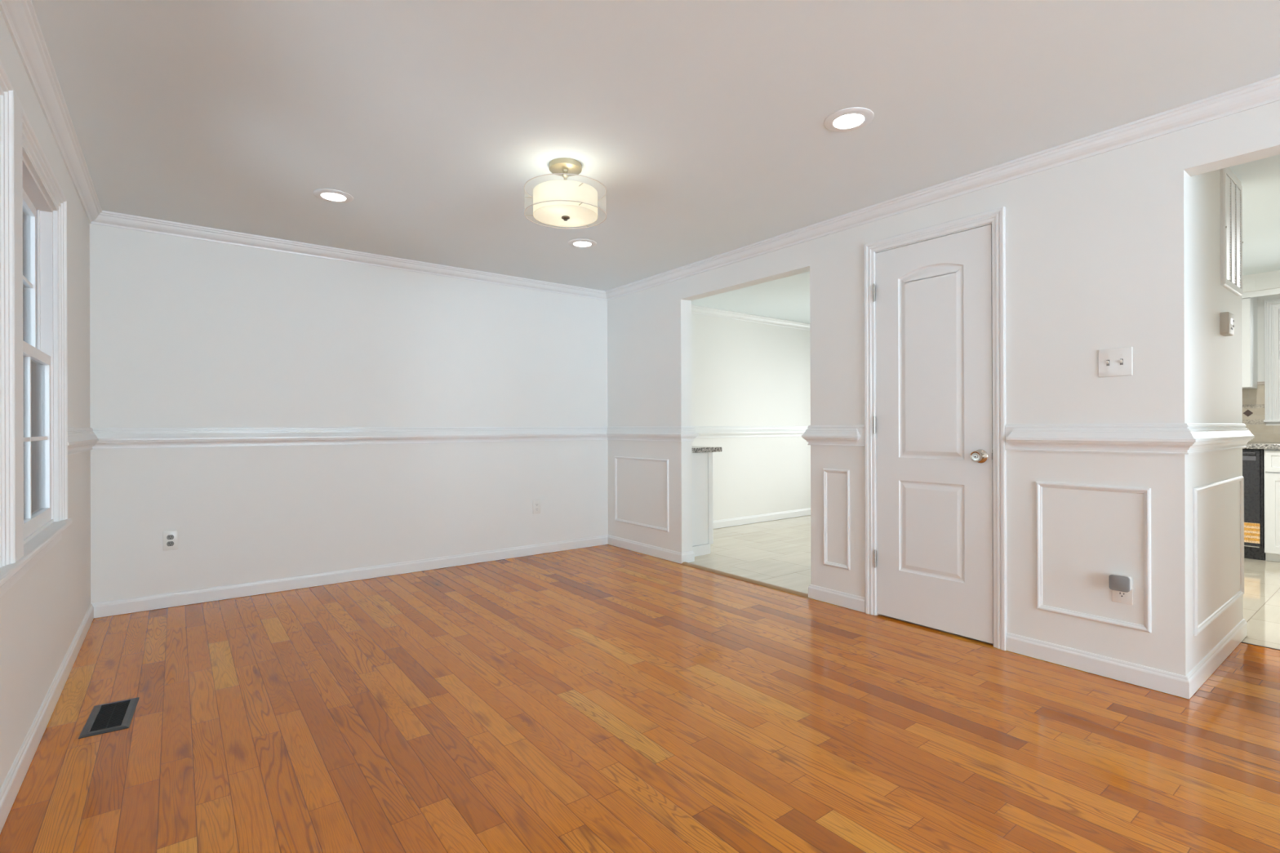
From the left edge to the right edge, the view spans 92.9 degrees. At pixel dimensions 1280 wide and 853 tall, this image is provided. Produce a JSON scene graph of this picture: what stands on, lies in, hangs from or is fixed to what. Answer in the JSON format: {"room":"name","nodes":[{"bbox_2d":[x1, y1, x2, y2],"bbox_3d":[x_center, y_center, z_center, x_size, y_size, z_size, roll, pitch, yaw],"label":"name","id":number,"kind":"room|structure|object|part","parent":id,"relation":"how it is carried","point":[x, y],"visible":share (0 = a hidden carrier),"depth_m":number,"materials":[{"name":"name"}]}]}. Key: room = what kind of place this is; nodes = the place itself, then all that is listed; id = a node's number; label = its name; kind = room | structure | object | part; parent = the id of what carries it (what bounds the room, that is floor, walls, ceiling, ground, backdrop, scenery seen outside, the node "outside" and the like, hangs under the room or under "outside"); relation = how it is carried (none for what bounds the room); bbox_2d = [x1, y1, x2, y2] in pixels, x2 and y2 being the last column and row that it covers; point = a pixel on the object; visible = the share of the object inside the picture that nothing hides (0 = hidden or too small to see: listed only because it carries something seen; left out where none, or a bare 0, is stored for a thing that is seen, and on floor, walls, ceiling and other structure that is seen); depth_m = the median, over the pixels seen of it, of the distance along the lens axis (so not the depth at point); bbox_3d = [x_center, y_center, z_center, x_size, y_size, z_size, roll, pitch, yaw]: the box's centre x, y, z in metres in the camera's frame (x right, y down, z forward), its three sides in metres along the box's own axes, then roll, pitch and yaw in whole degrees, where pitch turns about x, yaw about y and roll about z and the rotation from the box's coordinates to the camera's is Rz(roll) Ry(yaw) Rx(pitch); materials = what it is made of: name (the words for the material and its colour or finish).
{"room":"empty living room","nodes":[
{"label":"empty living room","id":0,"kind":"room"},
{"bbox_2d":[0,10,90,788],"bbox_3d":[-0.640,-0.080,0.120,0.110,2.286,8.200,0,0,-37],"label":"wall","id":1,"kind":"structure","parent":0,"point":[42,613],"depth_m":2.39,"materials":[{"name":"paint"}]},
{"bbox_2d":[0,59,25,597],"bbox_3d":[-1.488,-0.238,1.268,0.157,1.366,0.962,0,0,-37],"label":"window","id":2,"kind":"structure","parent":1,"relation":"in","point":[9,567],"depth_m":1.63,"materials":[{"name":"paint"}]},
{"bbox_3d":[-1.436,-0.277,1.281,0.035,1.289,0.907,0,0,-37],"label":"casing","id":3,"kind":"part","parent":2,"relation":"part of","materials":[{"name":"paint"}]},
{"bbox_3d":[-1.450,0.406,1.296,0.067,0.078,0.962,0,0,-37],"label":"sill","id":4,"kind":"part","parent":2,"relation":"part of","materials":[{"name":"paint"}]},
{"bbox_2d":[0,604,93,833],"bbox_3d":[-0.584,1.020,0.152,0.013,0.083,8.186,0,0,-37],"label":"baseboard","id":5,"kind":"structure","parent":1,"relation":"attached to","point":[9,790],"depth_m":2.06,"materials":[{"name":"paint"}]},
{"bbox_2d":[0,0,1279,300],"bbox_3d":[0.793,-1.192,1.217,3.507,0.070,8.199,0,0,-37],"label":"crown molding","id":6,"kind":"structure","parent":1,"relation":"attached to","point":[20,16],"depth_m":2.98,"materials":[{"name":"paint"}]},
{"bbox_2d":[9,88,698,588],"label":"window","id":7,"kind":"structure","parent":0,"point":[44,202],"depth_m":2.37,"materials":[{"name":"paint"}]},
{"bbox_3d":[-2.106,-0.534,2.039,0.003,0.540,0.676,0,0,-37],"label":"glass","id":8,"kind":"part","parent":7,"relation":"part of","materials":[{"name":"clear glass"}]},
{"bbox_3d":[-2.107,-0.534,2.038,0.028,0.606,0.742,0,0,-37],"label":"sash","id":9,"kind":"part","parent":7,"relation":"part of","materials":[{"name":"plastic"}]},
{"bbox_3d":[-2.074,0.035,2.061,0.003,0.554,0.676,0,0,-37],"label":"glass","id":10,"kind":"part","parent":7,"relation":"part of","materials":[{"name":"clear glass"}]},
{"bbox_3d":[-2.074,0.041,2.061,0.028,0.632,0.742,0,0,-37],"label":"sash","id":11,"kind":"part","parent":7,"relation":"part of","materials":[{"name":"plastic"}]},
{"bbox_3d":[-2.104,-0.240,2.039,0.112,1.218,0.767,0,0,-37],"label":"frame","id":12,"kind":"part","parent":7,"relation":"part of","materials":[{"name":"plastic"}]},
{"bbox_3d":[-2.034,0.408,2.062,0.067,0.078,0.965,0,0,-37],"label":"sill","id":13,"kind":"part","parent":7,"relation":"part of","materials":[{"name":"paint"}]},
{"bbox_3d":[-2.047,-0.275,2.083,0.035,1.289,0.907,0,0,-37],"label":"casing","id":14,"kind":"part","parent":7,"relation":"part of","materials":[{"name":"paint"}]},
{"bbox_2d":[89,223,810,603],"bbox_3d":[-0.055,-0.080,5.792,7.920,2.286,0.110,0,0,-37],"label":"wall","id":15,"kind":"structure","parent":0,"point":[184,332],"depth_m":4.24,"materials":[{"name":"paint"}]},
{"bbox_2d":[163,530,177,551],"bbox_3d":[-2.797,0.675,3.624,0.070,0.115,0.008,0,0,-37],"label":"wall outlet","id":16,"kind":"object","parent":15,"relation":"attached to","point":[170,537],"visible":1,"depth_m":3.62,"materials":[{"name":"white plastic"}]},
{"bbox_2d":[166,541,173,546],"bbox_3d":[-2.795,0.694,3.623,0.034,0.028,0.002,0,0,-37],"label":"socket","id":17,"kind":"object","parent":16,"relation":"attached to","point":[168,543],"depth_m":3.62,"materials":[{"name":"black"}]},
{"bbox_2d":[166,534,173,539],"bbox_3d":[-2.796,0.655,3.623,0.034,0.028,0.002,0,0,-37],"label":"socket","id":18,"kind":"object","parent":16,"relation":"attached to","point":[168,536],"depth_m":3.62,"materials":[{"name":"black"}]},
{"bbox_2d":[90,534,694,617],"bbox_3d":[-1.325,1.024,4.105,3.630,0.083,1.028,0,0,-37],"label":"baseboard","id":19,"kind":"structure","parent":15,"relation":"attached to","point":[103,609],"depth_m":4.24,"materials":[{"name":"paint"}]},
{"bbox_2d":[533,499,540,514],"bbox_3d":[-0.865,0.668,5.098,0.070,0.115,0.008,0,0,-37],"label":"wall outlet","id":20,"kind":"object","parent":15,"relation":"attached to","point":[536,504],"visible":1,"depth_m":5.09,"materials":[{"name":"white plastic"}]},
{"bbox_2d":[693,426,808,438],"bbox_3d":[1.428,0.049,6.829,4.081,0.122,0.038,0,0,-37],"label":"chair rail","id":21,"kind":"object","parent":15,"relation":"attached to","point":[704,432],"visible":0.32,"depth_m":6.64,"materials":[{"name":"paint"}]},
{"bbox_2d":[691,304,809,330],"bbox_3d":[1.629,-1.193,6.560,4.082,0.070,0.714,0,0,-37],"label":"crown molding","id":22,"kind":"structure","parent":15,"relation":"attached to","point":[696,309],"depth_m":6.62,"materials":[{"name":"paint"}]},
{"bbox_2d":[713,507,810,528],"bbox_3d":[1.572,1.014,6.952,3.709,0.083,0.013,0,0,-37],"label":"baseboard","id":23,"kind":"structure","parent":15,"relation":"attached to","point":[804,512],"depth_m":6.76,"materials":[{"name":"paint"}]},
{"bbox_2d":[0,515,1279,852],"bbox_3d":[2.469,1.113,2.487,7.920,0.120,8.420,0,0,-37],"label":"floor","id":24,"kind":"structure","parent":0,"point":[605,698],"depth_m":2.14,"materials":[{"name":"brown wood"}]},
{"bbox_2d":[78,697,139,738],"bbox_3d":[-1.951,1.065,2.244,0.134,0.007,0.294,0,0,-34],"label":"floor vent","id":25,"kind":"object","parent":24,"relation":"in","point":[117,715],"visible":1,"depth_m":2.23,"materials":[{"name":"grey metal"}]},
{"bbox_2d":[692,452,713,556],"bbox_3d":[0.213,0.636,5.357,0.361,0.852,0.873,0,0,-37],"label":"base cabinet","id":26,"kind":"object","parent":24,"relation":"on","point":[702,462],"visible":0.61,"depth_m":5.06,"materials":[{"name":"paint"}]},
{"bbox_3d":[0.455,0.592,5.014,0.285,0.762,0.008,0,0,-37],"label":"panel","id":27,"kind":"part","parent":26,"relation":"part of","materials":[{"name":"paint"}]},
{"bbox_3d":[0.459,1.019,5.008,0.298,0.084,0.020,0,0,-37],"label":"trim","id":28,"kind":"part","parent":26,"relation":"part of","materials":[{"name":"paint"}]},
{"bbox_2d":[692,445,721,453],"bbox_3d":[0.249,0.190,5.376,0.444,0.040,0.891,0,0,-37],"label":"countertop","id":29,"kind":"structure","parent":26,"relation":"on","point":[695,449],"depth_m":5.06,"materials":[{"name":"stone"}]},
{"bbox_3d":[0.592,0.596,5.115,0.053,0.774,0.012,0,0,-37],"label":"corner post","id":30,"kind":"part","parent":26,"relation":"part of","materials":[{"name":"paint"}]},
{"bbox_2d":[680,561,809,598],"bbox_3d":[0.697,1.053,4.254,0.044,0.014,1.208,0,0,-37],"label":"threshold","id":31,"kind":"object","parent":24,"relation":"on","point":[731,575],"visible":0.87,"depth_m":4.17,"materials":[{"name":"brown wood"}]},
{"bbox_2d":[1242,448,1265,559],"bbox_3d":[4.884,0.611,5.140,0.600,0.868,0.596,0,0,-37],"label":"dishwasher","id":32,"kind":"object","parent":24,"relation":"on","point":[1253,460],"visible":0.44,"depth_m":4.78,"materials":[{"name":"grey metal"}]},
{"bbox_3d":[4.651,0.210,4.963,0.018,0.020,0.528,0,0,-37],"label":"handle","id":33,"kind":"part","parent":32,"relation":"part of","materials":[{"name":"grey metal"}]},
{"bbox_3d":[4.656,0.244,4.967,0.006,0.040,0.528,0,0,-37],"label":"control panel","id":34,"kind":"part","parent":32,"relation":"part of","materials":[{"name":"grey metal"}]},
{"bbox_3d":[4.671,0.565,4.978,0.030,0.762,0.568,0,0,-37],"label":"door","id":35,"kind":"part","parent":32,"relation":"part of","materials":[{"name":"grey metal"}]},
{"bbox_2d":[1241,641,1279,650],"bbox_3d":[3.317,1.049,2.475,0.010,0.003,1.250,0,0,-37],"label":"transition strip","id":36,"kind":"object","parent":24,"relation":"on","point":[1242,642],"visible":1,"depth_m":2.92,"materials":[{"name":"grey metal"}]},
{"bbox_2d":[1264,448,1279,562],"bbox_3d":[5.356,0.606,4.542,0.585,0.874,0.913,0,0,-37],"label":"base cabinet","id":37,"kind":"object","parent":24,"relation":"on","point":[1272,456],"visible":0.98,"depth_m":4.69,"materials":[{"name":"paint"}]},
{"bbox_2d":[1242,442,1279,449],"bbox_3d":[4.984,0.149,5.013,0.629,0.040,2.160,0,0,-37],"label":"countertop","id":38,"kind":"structure","parent":37,"relation":"on","point":[1250,445],"depth_m":4.73,"materials":[{"name":"stone"}]},
{"bbox_3d":[4.992,0.263,4.551,0.019,0.160,0.447,0,0,-37],"label":"drawer","id":39,"kind":"part","parent":37,"relation":"part of","materials":[{"name":"paint"}]},
{"bbox_2d":[31,0,1279,324],"bbox_3d":[2.460,-1.283,2.488,7.920,0.100,8.420,0,0,-37],"label":"ceiling","id":40,"kind":"structure","parent":0,"point":[700,122],"depth_m":2.32,"materials":[{"name":"paint"}]},
{"bbox_2d":[313,188,353,202],"bbox_3d":[-1.612,-1.214,3.203,0.190,0.007,0.190,0,0,-37],"label":"recessed light","id":41,"kind":"object","parent":40,"relation":"in","point":[326,194],"visible":1,"depth_m":3.18,"materials":[{"name":"paint"}]},
{"bbox_2d":[524,157,606,229],"bbox_3d":[-0.347,-1.093,2.839,0.381,0.260,0.381,0,0,-37],"label":"ceiling lamp","id":42,"kind":"object","parent":40,"relation":"attached to","point":[564,202],"visible":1,"depth_m":2.76,"materials":[{"name":"fabric"},{"name":"champagne metal"},{"name":"clear glass"}]},
{"bbox_3d":[-0.347,-1.113,2.839,0.032,0.161,0.032,0,0,-37],"label":"stem","id":43,"kind":"part","parent":42,"relation":"part of","materials":[{"name":"beige metal"}]},
{"bbox_3d":[-0.347,-1.038,2.839,0.299,0.110,0.299,0,0,-37],"label":"lamp shade","id":44,"kind":"part","parent":42,"relation":"part of","materials":[{"name":"fabric"}]},
{"bbox_2d":[533,204,596,226],"bbox_3d":[-0.347,-0.983,2.839,0.293,0.006,0.293,0,0,-37],"label":"diffuser","id":45,"kind":"object","parent":42,"relation":"attached to","point":[561,215],"depth_m":2.82,"materials":[{"name":"white glass"}]},
{"bbox_2d":[568,239,596,248],"bbox_3d":[-0.383,-1.218,4.043,0.190,0.007,0.190,0,0,-37],"label":"recessed light","id":46,"kind":"object","parent":40,"relation":"in","point":[582,243],"visible":1,"depth_m":4.03,"materials":[{"name":"white plastic"}]},
{"bbox_2d":[823,106,874,132],"bbox_3d":[0.833,-1.223,2.429,0.190,0.007,0.190,0,0,-37],"label":"recessed light","id":47,"kind":"object","parent":40,"relation":"in","point":[848,119],"visible":1,"depth_m":2.42,"materials":[{"name":"white plastic"}]},
{"bbox_2d":[607,100,1279,675],"bbox_3d":[2.235,-0.089,2.313,0.110,2.286,8.200,0,0,-37],"label":"wall","id":48,"kind":"structure","parent":0,"point":[1098,247],"depth_m":2.71,"materials":[{"name":"paint"}]},
{"bbox_2d":[614,456,669,532],"bbox_3d":[0.001,0.548,5.146,0.013,0.578,0.742,0,0,-37],"label":"trim","id":49,"kind":"structure","parent":48,"relation":"attached to","point":[616,519],"depth_m":5.14,"materials":[{"name":"paint"}]},
{"bbox_2d":[801,425,864,446],"bbox_3d":[1.203,0.049,3.667,0.187,0.122,0.418,0,0,-37],"label":"chair rail","id":50,"kind":"object","parent":48,"relation":"attached to","point":[820,435],"visible":0.98,"depth_m":3.60,"materials":[{"name":"paint"}]},
{"bbox_2d":[822,468,850,569],"bbox_3d":[1.166,0.542,3.618,0.013,0.584,0.181,0,0,-37],"label":"trim","id":51,"kind":"structure","parent":48,"relation":"attached to","point":[847,566],"depth_m":3.62,"materials":[{"name":"paint"}]},
{"bbox_2d":[808,584,865,613],"bbox_3d":[1.214,1.014,3.656,0.136,0.083,0.392,0,0,-37],"label":"baseboard","id":52,"kind":"structure","parent":48,"relation":"attached to","point":[842,599],"depth_m":3.60,"materials":[{"name":"paint"}]},
{"bbox_2d":[872,224,993,644],"bbox_3d":[1.501,0.034,3.167,0.095,2.022,0.625,0,0,-37],"label":"door","id":53,"kind":"structure","parent":48,"relation":"in","point":[933,555],"depth_m":3.14,"materials":[{"name":"paint"}]},
{"bbox_3d":[1.637,0.142,2.952,0.050,0.054,0.054,0,0,-37],"label":"knob","id":54,"kind":"part","parent":53,"relation":"part of","materials":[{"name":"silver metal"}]},
{"bbox_2d":[863,206,1007,650],"bbox_3d":[1.547,0.008,3.200,0.130,2.097,0.733,0,0,-37],"label":"door frame","id":55,"kind":"structure","parent":48,"relation":"attached to","point":[996,217],"depth_m":2.92,"materials":[{"name":"paint"}]},
{"bbox_2d":[1035,481,1151,632],"bbox_3d":[1.932,0.538,2.614,0.013,0.582,0.411,0,0,-37],"label":"trim","id":56,"kind":"structure","parent":48,"relation":"attached to","point":[1147,627],"depth_m":2.56,"materials":[{"name":"paint"}]},
{"bbox_2d":[1097,346,1133,377],"bbox_3d":[1.980,-0.271,2.540,0.019,0.118,0.118,0,0,-37],"label":"light switch","id":57,"kind":"object","parent":48,"relation":"attached to","point":[1117,362],"visible":1,"depth_m":2.54,"materials":[{"name":"white plastic"}]},
{"bbox_2d":[1111,573,1133,604],"bbox_3d":[2.002,0.674,2.526,0.008,0.115,0.070,0,0,-37],"label":"wall outlet","id":58,"kind":"object","parent":48,"relation":"attached to","point":[1120,597],"visible":0.48,"depth_m":2.52,"materials":[{"name":"white plastic"}]},
{"bbox_2d":[1108,573,1131,592],"bbox_3d":[1.983,0.643,2.512,0.038,0.063,0.069,0,0,-37],"label":"plug","id":59,"kind":"object","parent":58,"relation":"attached to","point":[1122,583],"visible":1,"depth_m":2.50,"materials":[{"name":"white plastic"}]},
{"bbox_2d":[1116,591,1127,598],"bbox_3d":[2.000,0.693,2.525,0.002,0.028,0.034,0,0,-37],"label":"socket","id":60,"kind":"object","parent":58,"relation":"attached to","point":[1120,594],"depth_m":2.52,"materials":[{"name":"white plastic"}]},
{"bbox_2d":[1190,167,1243,668],"bbox_3d":[2.092,-0.088,3.452,1.043,2.286,1.755,0,0,-37],"label":"wall","id":61,"kind":"structure","parent":0,"point":[1216,359],"depth_m":2.68,"materials":[{"name":"paint"}]},
{"bbox_2d":[1005,618,1247,699],"bbox_3d":[2.394,1.010,2.970,1.179,0.083,0.654,0,0,-37],"label":"baseboard","id":62,"kind":"structure","parent":61,"relation":"attached to","point":[1175,684],"depth_m":2.59,"materials":[{"name":"paint"}]},
{"bbox_2d":[1004,422,1254,454],"bbox_3d":[2.398,0.044,2.960,1.230,0.122,0.679,0,0,-37],"label":"chair rail","id":63,"kind":"object","parent":61,"relation":"attached to","point":[1176,438],"visible":0.98,"depth_m":2.57,"materials":[{"name":"paint"}]},
{"bbox_2d":[1192,475,1244,635],"bbox_3d":[2.617,0.541,2.739,0.980,0.593,0.013,0,0,-37],"label":"trim","id":64,"kind":"structure","parent":61,"relation":"attached to","point":[1197,629],"depth_m":2.60,"materials":[{"name":"paint"}]},
{"bbox_2d":[1219,311,1234,336],"bbox_3d":[2.688,-0.471,2.784,0.120,0.100,0.032,0,0,-37],"label":"thermostat","id":65,"kind":"object","parent":61,"relation":"attached to","point":[1226,319],"visible":1,"depth_m":2.75,"materials":[{"name":"beige plastic"}]},
{"bbox_2d":[1220,167,1243,296],"bbox_3d":[2.812,-0.920,2.889,0.410,0.544,0.019,0,0,-37],"label":"air vent","id":66,"kind":"object","parent":61,"relation":"in","point":[1231,190],"visible":0.99,"depth_m":2.85,"materials":[{"name":"paint"}]},
{"bbox_2d":[1242,270,1279,297],"bbox_3d":[5.268,-1.174,4.851,0.370,0.136,2.649,0,0,-37],"label":"wall","id":67,"kind":"structure","parent":0,"point":[1268,280],"depth_m":4.90,"materials":[{"name":"paint"}]},
{"bbox_2d":[1241,288,1279,298],"bbox_3d":[5.086,-1.083,4.837,0.019,0.046,1.850,0,0,-37],"label":"valance","id":68,"kind":"object","parent":67,"relation":"attached to","point":[1277,291],"visible":0.38,"depth_m":4.92,"materials":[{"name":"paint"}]},
{"bbox_2d":[1248,294,1279,442],"bbox_3d":[4.708,-0.097,5.985,0.110,2.286,5.360,0,0,-37],"label":"wall","id":69,"kind":"structure","parent":0,"point":[1260,300],"depth_m":5.16,"materials":[{"name":"paint"}]},
{"bbox_2d":[1241,297,1257,389],"bbox_3d":[4.893,-0.715,5.377,0.329,0.778,0.755,0,0,-37],"label":"upper cabinet","id":70,"kind":"object","parent":69,"relation":"attached to","point":[1249,305],"visible":0.12,"depth_m":5.01,"materials":[{"name":"paint"}]},
{"bbox_3d":[4.884,-0.692,5.132,0.019,0.726,0.373,0,0,-37],"label":"door","id":71,"kind":"part","parent":70,"relation":"part of","materials":[{"name":"paint"}]},
{"bbox_2d":[1242,381,1279,442],"bbox_3d":[5.222,-0.129,5.207,0.016,0.513,2.140,0,0,-37],"label":"backsplash","id":72,"kind":"structure","parent":69,"relation":"attached to","point":[1253,399],"depth_m":5.17,"materials":[{"name":"beige tile"}]},
{"bbox_2d":[1263,298,1279,422],"bbox_3d":[5.710,-0.556,4.641,0.144,1.026,1.329,0,0,-37],"label":"window","id":73,"kind":"structure","parent":69,"relation":"in","point":[1272,307],"depth_m":5.10,"materials":[{"name":"paint"}]},
{"bbox_3d":[5.676,-0.053,4.614,0.054,0.020,1.329,0,0,-37],"label":"sill","id":74,"kind":"part","parent":73,"relation":"part of","materials":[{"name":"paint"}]},
{"bbox_3d":[5.723,-0.533,4.651,0.112,0.940,1.185,0,0,-37],"label":"frame","id":75,"kind":"part","parent":73,"relation":"part of","materials":[{"name":"plastic"}]},
{"bbox_3d":[5.695,-0.321,4.629,0.028,0.493,1.160,0,0,-37],"label":"sash","id":76,"kind":"part","parent":73,"relation":"part of","materials":[{"name":"plastic"}]}
]}

